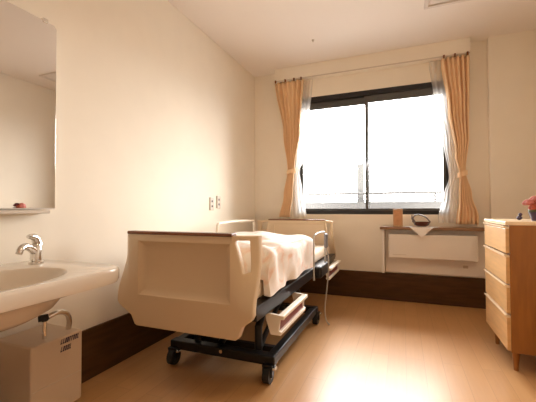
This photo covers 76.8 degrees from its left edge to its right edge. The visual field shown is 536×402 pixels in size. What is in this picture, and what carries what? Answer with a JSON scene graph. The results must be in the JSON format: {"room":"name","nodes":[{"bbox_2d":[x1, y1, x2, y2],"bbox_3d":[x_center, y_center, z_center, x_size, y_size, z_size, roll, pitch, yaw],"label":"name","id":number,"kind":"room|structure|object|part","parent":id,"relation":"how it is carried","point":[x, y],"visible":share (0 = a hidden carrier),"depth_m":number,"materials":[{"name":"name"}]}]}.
{"room":"care facility","nodes":[
{"label":"care facility","id":0,"kind":"room"},
{"bbox_2d":[0,0,254,337],"bbox_3d":[-1.190,-0.272,1.522,0.150,2.450,5.640,-1,-1,22],"label":"wall","id":1,"kind":"structure","parent":0,"point":[155,120],"depth_m":2.13,"materials":[{"name":"beige paint"}]},
{"bbox_2d":[0,0,56,213],"bbox_3d":[-1.184,-0.404,1.259,0.058,0.912,0.810,-1,-1,22],"label":"wall mirror","id":2,"kind":"object","parent":1,"relation":"attached to","point":[28,42],"visible":1,"depth_m":1.50,"materials":[{"name":"silver mirror"}]},
{"bbox_2d":[0,234,118,331],"bbox_3d":[-0.973,0.392,1.111,0.538,0.520,0.840,-1,-1,22],"label":"washbasin","id":3,"kind":"object","parent":1,"relation":"attached to","point":[28,289],"visible":1,"depth_m":1.24,"materials":[{"name":"beige ceramic"}]},
{"bbox_2d":[15,234,43,264],"bbox_3d":[-1.000,0.204,1.412,0.080,0.132,0.134,-1,-1,22],"label":"faucet","id":4,"kind":"object","parent":3,"relation":"on","point":[35,249],"depth_m":1.43,"materials":[{"name":"silver metal"}]},
{"bbox_2d":[81,313,176,383],"bbox_3d":[-1.117,0.817,1.445,0.018,0.270,5.290,-1,-1,22],"label":"baseboard","id":5,"kind":"structure","parent":1,"relation":"attached to","point":[107,344],"depth_m":1.97,"materials":[{"name":"brown wood"}]},
{"bbox_2d":[210,197,213,209],"bbox_3d":[-0.503,0.025,3.025,0.011,0.116,0.064,-1,-1,22],"label":"wall outlet","id":6,"kind":"object","parent":1,"relation":"attached to","point":[211,198],"visible":1,"depth_m":3.02,"materials":[{"name":"beige plastic"}]},
{"bbox_2d":[217,196,220,207],"bbox_3d":[-0.458,0.010,3.136,0.011,0.116,0.064,-1,-1,22],"label":"wall outlet","id":7,"kind":"object","parent":1,"relation":"attached to","point":[218,197],"visible":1,"depth_m":3.13,"materials":[{"name":"beige plastic"}]},
{"bbox_2d":[74,292,535,401],"bbox_3d":[0.130,0.987,0.973,2.980,0.100,5.640,-1,-1,22],"label":"floor","id":8,"kind":"structure","parent":0,"point":[370,350],"depth_m":1.95,"materials":[{"name":"brown wood"}]},
{"bbox_2d":[0,309,81,401],"bbox_3d":[-1.018,0.706,1.355,0.232,0.482,0.431,-1,-1,22],"label":"water heater","id":9,"kind":"object","parent":8,"relation":"on","point":[42,363],"visible":0.99,"depth_m":1.38,"materials":[{"name":"beige"}]},
{"bbox_2d":[118,219,340,383],"bbox_3d":[-0.043,0.568,2.589,0.895,0.808,2.050,-1,-1,22],"label":"hospital bed","id":10,"kind":"object","parent":8,"relation":"on","point":[198,285],"visible":0.85,"depth_m":1.71,"materials":[{"name":"beige plastic"}]},
{"bbox_3d":[-0.443,0.161,1.680,0.616,0.016,0.050,-1,-1,22],"label":"trim","id":11,"kind":"part","parent":10,"relation":"part of","materials":[{"name":"brown wood"}]},
{"bbox_3d":[-0.419,0.402,1.714,0.806,0.475,0.135,-1,-1,22],"label":"footboard","id":12,"kind":"part","parent":10,"relation":"part of","materials":[{"name":"beige plastic"}]},
{"bbox_3d":[-0.270,0.700,2.439,0.042,0.315,0.882,-1,-1,22],"label":"lift arm","id":13,"kind":"part","parent":10,"relation":"part of","materials":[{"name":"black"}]},
{"bbox_3d":[-0.283,0.371,3.162,0.026,0.388,0.786,-1,-1,22],"label":"rail","id":14,"kind":"part","parent":10,"relation":"part of","materials":[{"name":"beige plastic"}]},
{"bbox_3d":[-0.107,0.700,2.362,0.100,0.289,0.914,-1,-1,22],"label":"lift motor","id":15,"kind":"part","parent":10,"relation":"part of","materials":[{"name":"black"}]},
{"bbox_3d":[-0.090,0.856,2.346,0.660,0.053,0.995,-1,-1,22],"label":"frame","id":16,"kind":"part","parent":10,"relation":"part of","materials":[{"name":"black metal"}]},
{"bbox_3d":[0.102,0.696,2.291,0.042,0.315,0.882,-1,-1,22],"label":"lift arm","id":17,"kind":"part","parent":10,"relation":"part of","materials":[{"name":"black metal"}]},
{"bbox_3d":[0.116,0.624,1.911,0.100,0.106,0.460,-1,-1,22],"label":"folded rail","id":18,"kind":"part","parent":10,"relation":"part of","materials":[{"name":"beige plastic"}]},
{"bbox_3d":[0.126,0.628,1.907,0.020,0.060,0.428,-1,-1,22],"label":"red panel","id":19,"kind":"part","parent":10,"relation":"part of","materials":[{"name":"red plastic"}]},
{"bbox_2d":[257,245,328,297],"bbox_3d":[-0.050,0.463,2.594,0.690,0.092,1.800,-1,-1,22],"label":"mattress","id":20,"kind":"object","parent":10,"relation":"on","point":[319,249],"visible":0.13,"depth_m":2.86,"materials":[{"name":"beige fabric"}]},
{"bbox_2d":[233,231,312,296],"bbox_3d":[-0.182,0.357,2.250,0.791,0.264,0.920,-1,-1,22],"label":"duvet","id":21,"kind":"object","parent":20,"relation":"on","point":[284,257],"visible":0.45,"depth_m":1.94,"materials":[{"name":"white fabric"}]},
{"bbox_3d":[-0.042,0.543,2.592,0.755,0.067,1.955,-1,-1,22],"label":"bed frame","id":22,"kind":"part","parent":10,"relation":"part of","materials":[{"name":"black metal"}]},
{"bbox_3d":[0.286,0.437,3.488,0.806,0.475,0.135,-1,-1,22],"label":"headboard","id":23,"kind":"part","parent":10,"relation":"part of","materials":[{"name":"beige plastic"}]},
{"bbox_3d":[0.296,0.198,3.538,0.616,0.016,0.050,-1,-1,22],"label":"trim","id":24,"kind":"part","parent":10,"relation":"part of","materials":[{"name":"brown wood"}]},
{"bbox_3d":[0.397,0.403,2.590,0.012,0.334,0.393,-1,-1,22],"label":"rail","id":25,"kind":"part","parent":10,"relation":"part of","materials":[{"name":"grey metal"}]},
{"bbox_2d":[315,262,327,277],"bbox_3d":[0.424,0.542,2.668,0.055,0.090,0.270,-1,-1,22],"label":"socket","id":26,"kind":"object","parent":10,"relation":"attached to","point":[321,268],"depth_m":2.57,"materials":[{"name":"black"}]},
{"bbox_2d":[324,233,329,324],"bbox_3d":[0.465,0.615,2.662,0.043,0.710,0.097,-1,-1,22],"label":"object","id":27,"kind":"object","parent":10,"relation":"hanging from","point":[326,234],"visible":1,"depth_m":2.67,"materials":[{"name":"white plastic"}]},
{"bbox_3d":[0.576,0.616,3.042,0.020,0.060,0.428,-1,-1,22],"label":"red panel","id":28,"kind":"part","parent":10,"relation":"part of","materials":[{"name":"red plastic"}]},
{"bbox_3d":[0.584,0.611,3.038,0.063,0.106,0.460,-1,-1,22],"label":"folded rail","id":29,"kind":"part","parent":10,"relation":"part of","materials":[{"name":"beige plastic"}]},
{"bbox_2d":[483,219,535,370],"bbox_3d":[1.640,0.535,2.028,0.491,0.838,0.526,-1,-1,22],"label":"dresser","id":30,"kind":"object","parent":8,"relation":"on","point":[510,252],"visible":1,"depth_m":1.87,"materials":[{"name":"brown wood"}]},
{"bbox_3d":[1.422,0.151,2.122,0.026,0.015,0.516,-1,-1,22],"label":"finger pull","id":31,"kind":"part","parent":30,"relation":"part of","materials":[{"name":"beige wood"}]},
{"bbox_3d":[1.423,0.310,2.119,0.026,0.015,0.516,-1,-1,22],"label":"finger pull","id":32,"kind":"part","parent":30,"relation":"part of","materials":[{"name":"beige wood"}]},
{"bbox_3d":[1.544,0.902,2.274,0.040,0.114,0.040,-1,-1,22],"label":"leg","id":33,"kind":"part","parent":30,"relation":"part of","materials":[{"name":"brown wood"}]},
{"bbox_3d":[1.424,0.478,2.115,0.026,0.015,0.516,-1,-1,22],"label":"finger pull","id":34,"kind":"part","parent":30,"relation":"part of","materials":[{"name":"beige wood"}]},
{"bbox_3d":[1.424,0.643,2.112,0.026,0.015,0.516,-1,-1,22],"label":"finger pull","id":35,"kind":"part","parent":30,"relation":"part of","materials":[{"name":"beige wood"}]},
{"bbox_3d":[1.605,0.388,2.045,0.398,0.146,0.516,-1,-1,22],"label":"drawer","id":36,"kind":"part","parent":30,"relation":"part of","materials":[{"name":"brown wood"}]},
{"bbox_3d":[1.604,0.225,2.049,0.398,0.137,0.516,-1,-1,22],"label":"drawer","id":37,"kind":"part","parent":30,"relation":"part of","materials":[{"name":"brown wood"}]},
{"bbox_3d":[1.605,0.555,2.042,0.398,0.143,0.516,-1,-1,22],"label":"drawer","id":38,"kind":"part","parent":30,"relation":"part of","materials":[{"name":"brown wood"}]},
{"bbox_3d":[1.606,0.739,2.038,0.398,0.181,0.516,-1,-1,22],"label":"drawer","id":39,"kind":"part","parent":30,"relation":"part of","materials":[{"name":"brown wood"}]},
{"bbox_3d":[1.397,0.895,1.903,0.040,0.114,0.040,-1,-1,22],"label":"leg","id":40,"kind":"part","parent":30,"relation":"part of","materials":[{"name":"brown wood"}]},
{"bbox_2d":[516,213,522,219],"bbox_3d":[1.556,0.095,2.092,0.032,0.044,0.032,-1,-1,22],"label":"ornament","id":41,"kind":"object","parent":30,"relation":"on","point":[519,217],"visible":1,"depth_m":2.08,"materials":[{"name":"purple"}]},
{"bbox_2d":[522,196,535,220],"bbox_3d":[1.547,0.042,1.938,0.109,0.145,0.133,0,-1,-9],"label":"flower pot","id":42,"kind":"object","parent":30,"relation":"on","point":[531,202],"visible":1,"depth_m":1.94,"materials":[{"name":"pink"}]},
{"bbox_3d":[1.551,0.089,1.943,0.092,0.050,0.092,-1,-1,22],"label":"pot","id":43,"kind":"part","parent":42,"relation":"part of","materials":[{"name":"purple ceramic"}]},
{"bbox_2d":[168,0,535,76],"bbox_3d":[0.121,-1.562,1.027,2.980,0.100,5.640,-1,-1,22],"label":"ceiling","id":44,"kind":"structure","parent":0,"point":[263,36],"depth_m":2.83,"materials":[{"name":"white paint"}]},
{"bbox_2d":[424,0,469,9],"bbox_3d":[1.434,-1.481,2.381,0.600,0.014,0.230,-1,-1,22],"label":"ceiling vent","id":45,"kind":"object","parent":44,"relation":"in","point":[433,3],"visible":1,"depth_m":2.52,"materials":[{"name":"beige"}]},
{"bbox_2d":[430,0,451,4],"bbox_3d":[1.434,-1.484,2.381,0.520,0.008,0.150,-1,-1,22],"label":"grille","id":46,"kind":"object","parent":45,"relation":"attached to","point":[432,2],"depth_m":2.51,"materials":[{"name":"beige"}]},
{"bbox_2d":[255,40,489,278],"bbox_3d":[1.130,-0.238,3.527,2.680,2.450,0.200,-1,-1,22],"label":"wall","id":47,"kind":"structure","parent":0,"point":[357,237],"depth_m":3.48,"materials":[{"name":"beige paint"}]},
{"bbox_2d":[289,79,312,218],"bbox_3d":[0.361,-0.554,3.694,0.275,1.535,0.014,-1,-1,22],"label":"sheer curtain","id":48,"kind":"object","parent":47,"relation":"hanging from","point":[298,211],"visible":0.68,"depth_m":3.69,"materials":[{"name":"white fabric"}]},
{"bbox_2d":[274,37,470,82],"bbox_3d":[0.969,-1.398,3.442,1.886,0.132,0.120,-1,-1,22],"label":"trim","id":49,"kind":"structure","parent":47,"relation":"attached to","point":[457,46],"depth_m":3.35,"materials":[{"name":"beige wood"}]},
{"bbox_2d":[277,52,469,81],"bbox_3d":[0.949,-1.327,3.389,1.870,0.011,0.012,-1,-1,22],"label":"rail","id":50,"kind":"object","parent":47,"relation":"attached to","point":[465,52],"visible":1,"depth_m":3.33,"materials":[{"name":"beige"}]},
{"bbox_2d":[275,77,303,216],"bbox_3d":[0.233,-0.575,3.680,0.331,1.498,0.090,-1,-1,22],"label":"curtain","id":51,"kind":"object","parent":50,"relation":"hanging from","point":[289,95],"visible":1,"depth_m":3.67,"materials":[{"name":"orange fabric"}]},
{"bbox_2d":[440,51,478,224],"bbox_3d":[1.745,-0.566,3.079,0.289,1.553,0.090,-1,-1,22],"label":"curtain","id":52,"kind":"object","parent":50,"relation":"hanging from","point":[455,70],"visible":1,"depth_m":3.07,"materials":[{"name":"orange fabric"}]},
{"bbox_2d":[299,82,448,214],"bbox_3d":[1.036,-0.503,3.518,1.488,1.280,0.125,-1,-1,22],"label":"window","id":53,"kind":"structure","parent":47,"relation":"in","point":[365,97],"depth_m":3.49,"materials":[{"name":"black metal"}]},
{"bbox_3d":[0.716,-0.491,3.672,0.739,1.199,0.030,-1,-1,22],"label":"sash","id":54,"kind":"part","parent":53,"relation":"part of","materials":[{"name":"glass"}]},
{"bbox_3d":[1.357,-0.499,3.374,0.745,1.199,0.030,-1,-1,22],"label":"sash","id":55,"kind":"part","parent":53,"relation":"part of","materials":[{"name":"glass"}]},
{"bbox_2d":[299,270,485,308],"bbox_3d":[0.937,0.852,3.465,2.307,0.270,0.018,-1,-1,22],"label":"baseboard","id":56,"kind":"structure","parent":47,"relation":"attached to","point":[427,289],"depth_m":3.30,"materials":[{"name":"brown wood"}]},
{"bbox_2d":[380,226,484,272],"bbox_3d":[1.544,0.468,3.152,0.940,0.450,0.165,-1,-1,22],"label":"countertop","id":57,"kind":"structure","parent":47,"relation":"attached to","point":[383,228],"depth_m":3.17,"materials":[{"name":"brown wood"}]},
{"bbox_3d":[1.141,0.487,3.336,0.025,0.423,0.120,-1,-1,22],"label":"panel","id":58,"kind":"part","parent":57,"relation":"part of","materials":[{"name":"white paint"}]},
{"bbox_2d":[393,209,402,226],"bbox_3d":[1.251,0.161,3.253,0.086,0.170,0.053,-1,-1,22],"label":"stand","id":59,"kind":"object","parent":57,"relation":"on","point":[397,213],"visible":1,"depth_m":3.23,"materials":[{"name":"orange wood"}]},
{"bbox_2d":[394,210,400,224],"bbox_3d":[1.242,0.161,3.230,0.062,0.140,0.002,-1,-1,22],"label":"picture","id":60,"kind":"object","parent":59,"relation":"attached to","point":[397,213],"depth_m":3.23},
{"bbox_2d":[405,226,433,237],"bbox_3d":[1.435,0.290,3.164,0.226,0.102,0.226,0,-1,-23],"label":"doily","id":61,"kind":"object","parent":57,"relation":"on","point":[421,231],"visible":0.83,"depth_m":3.11,"materials":[{"name":"white fabric"}]},
{"bbox_2d":[411,214,430,226],"bbox_3d":[1.438,0.180,3.165,0.155,0.115,0.155,1,-2,-36],"label":"basket","id":62,"kind":"object","parent":61,"relation":"on","point":[420,224],"visible":1,"depth_m":3.13,"materials":[{"name":"brown wicker"}]},
{"bbox_3d":[1.437,0.162,3.166,0.161,0.080,0.012,-1,-1,22],"label":"handle","id":63,"kind":"part","parent":62,"relation":"part of","materials":[{"name":"grey metal"}]},
{"bbox_3d":[1.438,0.217,3.164,0.156,0.042,0.156,-1,-1,22],"label":"dish","id":64,"kind":"part","parent":62,"relation":"part of","materials":[{"name":"brown paint"}]},
{"bbox_2d":[385,230,487,277],"bbox_3d":[1.558,0.486,3.159,0.870,0.415,0.141,-1,-1,22],"label":"wall heater","id":65,"kind":"object","parent":47,"relation":"attached to","point":[452,253],"visible":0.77,"depth_m":3.13,"materials":[{"name":"white paint"}]},
{"bbox_2d":[429,60,458,222],"bbox_3d":[1.664,-0.567,3.176,0.260,1.540,0.014,-1,-1,22],"label":"sheer curtain","id":66,"kind":"object","parent":47,"relation":"hanging from","point":[449,207],"visible":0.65,"depth_m":3.17,"materials":[{"name":"white fabric"}]},
{"bbox_2d":[487,29,535,218],"bbox_3d":[2.162,-0.253,2.977,0.355,2.450,0.060,-1,-1,22],"label":"wall","id":67,"kind":"structure","parent":47,"relation":"attached to","point":[511,57],"depth_m":2.96,"materials":[{"name":"beige paint"}]},
{"label":"outside","id":68,"kind":"structure","parent":0,"visible":0},
{"bbox_3d":[1.472,0.635,3.928,6.000,0.120,0.830,-1,-1,22],"label":"floor","id":69,"kind":"structure","parent":68,"visible":0},
{"bbox_2d":[357,163,363,201],"bbox_3d":[1.224,0.047,4.453,0.085,1.080,0.060,-1,-1,22],"label":"post","id":70,"kind":"object","parent":69,"relation":"on","point":[360,167],"visible":0.44,"depth_m":4.43,"materials":[{"name":"concrete"}]},
{"bbox_2d":[304,191,442,208],"bbox_3d":[0.743,0.241,4.543,4.000,0.698,0.060,-1,-1,22],"label":"balcony railing","id":71,"kind":"object","parent":69,"relation":"on","point":[402,203],"visible":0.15,"depth_m":4.28,"materials":[{"name":"white metal"}]},
{"bbox_3d":[0.742,-0.091,4.550,4.000,0.033,0.060,-1,-1,22],"label":"rail","id":72,"kind":"part","parent":71,"relation":"part of","materials":[{"name":"white metal"}]},
{"bbox_3d":[0.742,0.002,4.548,4.000,0.018,0.030,-1,-1,22],"label":"rail","id":73,"kind":"part","parent":71,"relation":"part of","materials":[{"name":"white metal"}]},
{"bbox_3d":[0.742,0.078,4.547,4.000,0.125,0.030,-1,-1,22],"label":"panel","id":74,"kind":"part","parent":71,"relation":"part of","materials":[{"name":"grey paint"}]}
]}

